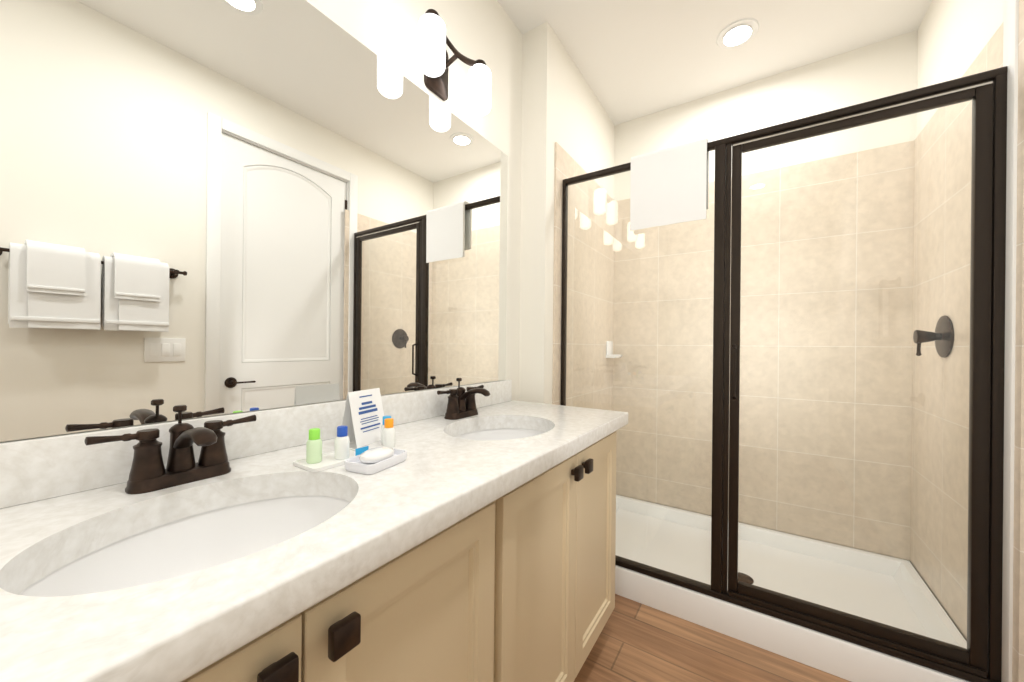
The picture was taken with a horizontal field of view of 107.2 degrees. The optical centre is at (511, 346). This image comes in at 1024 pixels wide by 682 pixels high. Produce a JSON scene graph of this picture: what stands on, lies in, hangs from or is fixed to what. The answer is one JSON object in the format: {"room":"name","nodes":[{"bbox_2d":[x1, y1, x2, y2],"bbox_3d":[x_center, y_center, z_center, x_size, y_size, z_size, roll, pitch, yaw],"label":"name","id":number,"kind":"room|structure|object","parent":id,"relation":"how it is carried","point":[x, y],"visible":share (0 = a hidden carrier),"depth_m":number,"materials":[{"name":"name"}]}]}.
{"room":"bathroom","nodes":[
{"label":"bathroom","id":0,"kind":"room"},
{"bbox_2d":[0,0,522,442],"bbox_3d":[-0.637,-0.211,0.961,0.120,2.710,4.550,1,0,33],"label":"wall","id":1,"kind":"structure","parent":0,"point":[489,33],"depth_m":1.58,"materials":[{"name":"white paint"}]},
{"bbox_2d":[0,0,507,441],"bbox_3d":[-0.511,-0.373,1.035,0.005,1.053,1.770,1,0,33],"label":"mirror","id":2,"kind":"object","parent":1,"relation":"attached to","point":[213,207],"visible":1,"depth_m":0.84,"materials":[{"name":"clear glass"}]},
{"bbox_2d":[0,380,511,507],"bbox_3d":[-0.502,0.205,1.044,0.021,0.100,1.800,1,0,33],"label":"backsplash","id":3,"kind":"structure","parent":1,"relation":"attached to","point":[37,468],"depth_m":0.74,"materials":[{"name":"white stone"}]},
{"bbox_2d":[418,9,491,115],"bbox_3d":[-0.216,-0.997,1.342,0.152,0.230,0.339,1,0,33],"label":"sconce","id":4,"kind":"object","parent":1,"relation":"attached to","point":[435,62],"visible":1,"depth_m":1.33,"materials":[{"name":"white glass"}]},
{"bbox_2d":[519,21,614,403],"bbox_3d":[0.374,-0.201,2.271,0.140,2.710,1.010,1,0,33],"label":"wall","id":5,"kind":"structure","parent":0,"point":[562,107],"depth_m":1.86,"materials":[{"name":"white paint"}]},
{"bbox_2d":[552,142,614,410],"bbox_3d":[0.459,0.070,2.268,0.010,2.170,0.920,1,0,33],"label":"tile","id":6,"kind":"structure","parent":5,"relation":"attached to","point":[567,165],"depth_m":2.19,"materials":[{"name":"beige tile"}]},
{"bbox_2d":[606,341,622,357],"bbox_3d":[0.692,0.023,2.534,0.086,0.112,0.120,1,0,33],"label":"soap dish","id":7,"kind":"object","parent":6,"relation":"attached to","point":[608,352],"depth_m":2.52,"materials":[{"name":"white ceramic"}]},
{"bbox_2d":[574,594,850,681],"bbox_3d":[0.118,1.211,0.458,1.957,0.120,4.550,1,0,33],"label":"floor","id":8,"kind":"structure","parent":0,"point":[637,642],"depth_m":1.40,"materials":[{"name":"brown wood"}]},
{"bbox_2d":[164,424,626,681],"bbox_3d":[-0.271,0.728,0.904,0.564,0.839,1.804,1,0,33],"label":"bathroom vanity","id":9,"kind":"object","parent":8,"relation":"on","point":[480,547],"depth_m":0.75,"materials":[{"name":"beige paint"}]},
{"bbox_2d":[0,400,627,681],"bbox_3d":[-0.268,0.282,0.905,0.565,0.050,1.824,1,0,33],"label":"countertop","id":10,"kind":"structure","parent":9,"relation":"on","point":[154,634],"depth_m":0.54,"materials":[{"name":"white stone"}]},
{"bbox_2d":[84,405,255,493],"bbox_3d":[-0.585,0.184,0.689,0.155,0.140,0.248,1,0,33],"label":"faucet","id":11,"kind":"object","parent":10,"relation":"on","point":[149,472],"visible":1,"depth_m":0.69,"materials":[{"name":"brown metal"}]},
{"bbox_2d":[4,476,367,635],"bbox_3d":[-0.444,0.375,0.578,0.363,0.162,0.451,1,0,33],"label":"sink","id":12,"kind":"object","parent":10,"relation":"in","point":[50,586],"depth_m":0.63,"materials":[{"name":"white ceramic"}]},
{"bbox_2d":[293,388,394,471],"bbox_3d":[-0.398,0.186,0.925,0.178,0.138,0.275,1,0,33],"label":"toiletries","id":13,"kind":"object","parent":10,"relation":"on","point":[365,421],"visible":1,"depth_m":0.95,"materials":[{"name":"white plastic"}]},
{"bbox_2d":[345,447,406,474],"bbox_3d":[-0.291,0.240,0.816,0.078,0.034,0.120,1,0,23],"label":"soap dish","id":14,"kind":"object","parent":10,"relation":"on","point":[373,460],"visible":0.98,"depth_m":0.79,"materials":[{"name":"white ceramic"}]},
{"bbox_2d":[437,378,489,419],"bbox_3d":[-0.144,0.188,1.363,0.155,0.140,0.248,1,0,33],"label":"faucet","id":15,"kind":"object","parent":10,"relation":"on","point":[461,404],"visible":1,"depth_m":1.35,"materials":[{"name":"brown metal"}]},
{"bbox_2d":[448,420,543,443],"bbox_3d":[-0.036,0.379,1.230,0.363,0.162,0.451,1,0,33],"label":"sink","id":16,"kind":"object","parent":10,"relation":"in","point":[500,432],"depth_m":1.41,"materials":[{"name":"white ceramic"}]},
{"bbox_2d":[615,495,969,681],"bbox_3d":[1.083,1.098,1.878,1.475,0.125,0.857,1,0,33],"label":"shower pan","id":17,"kind":"object","parent":8,"relation":"on","point":[844,659],"depth_m":1.70,"materials":[{"name":"white ceramic"}]},
{"bbox_2d":[561,66,1007,681],"bbox_3d":[0.874,0.082,1.543,1.475,1.901,0.095,1,0,33],"label":"glass shower door","id":18,"kind":"structure","parent":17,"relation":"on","point":[669,186],"depth_m":1.35,"materials":[{"name":"clear glass"}]},
{"bbox_2d":[630,137,708,230],"bbox_3d":[0.693,-0.698,1.672,0.310,0.344,0.087,1,0,33],"label":"towel","id":19,"kind":"object","parent":18,"relation":"hanging from","point":[670,185],"depth_m":1.63,"materials":[{"name":"white fabric"}]},
{"bbox_2d":[497,0,931,124],"bbox_3d":[0.146,-1.619,0.458,1.957,0.120,4.550,1,0,33],"label":"ceiling","id":20,"kind":"structure","parent":0,"point":[633,59],"depth_m":1.89,"materials":[{"name":"white paint"}]},
{"bbox_2d":[716,18,758,48],"bbox_3d":[1.118,-1.543,1.871,0.184,0.011,0.184,1,0,33],"label":"recessed light","id":21,"kind":"object","parent":20,"relation":"in","point":[737,33],"visible":1,"depth_m":1.86,"materials":[{"name":"white plastic"}]},
{"bbox_2d":[614,30,917,563],"bbox_3d":[1.394,-0.191,2.280,1.837,2.710,0.120,1,0,33],"label":"wall","id":22,"kind":"structure","parent":0,"point":[881,69],"depth_m":2.10,"materials":[{"name":"white paint"}]},
{"bbox_2d":[613,140,913,559],"bbox_3d":[1.331,0.015,2.242,1.477,2.044,0.010,1,0,33],"label":"tile","id":23,"kind":"structure","parent":22,"relation":"attached to","point":[814,338],"depth_m":2.09,"materials":[{"name":"beige tile"}]},
{"bbox_2d":[912,0,1003,641],"bbox_3d":[0.834,-0.197,0.000,0.120,2.710,4.310,1,0,33],"label":"wall","id":24,"kind":"structure","parent":0,"point":[954,37],"depth_m":1.51,"materials":[{"name":"white paint"}]},
{"bbox_2d":[910,0,1023,681],"bbox_3d":[1.704,0.082,1.454,0.010,2.170,0.920,1,0,33],"label":"tile","id":25,"kind":"structure","parent":24,"relation":"attached to","point":[989,57],"depth_m":1.47,"materials":[{"name":"beige tile"}]},
{"bbox_2d":[913,315,953,357],"bbox_3d":[1.700,-0.038,1.535,0.086,0.170,0.170,1,0,33],"label":"shower valve","id":26,"kind":"object","parent":25,"relation":"attached to","point":[946,342],"depth_m":1.51,"materials":[{"name":"brown metal"}]},
{"bbox_2d":[1001,0,1018,681],"bbox_3d":[1.294,-0.066,0.723,0.136,2.458,0.951,1,0,33],"label":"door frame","id":27,"kind":"structure","parent":24,"relation":"attached to","point":[1010,32],"depth_m":1.11,"materials":[{"name":"white paint"}]}
]}

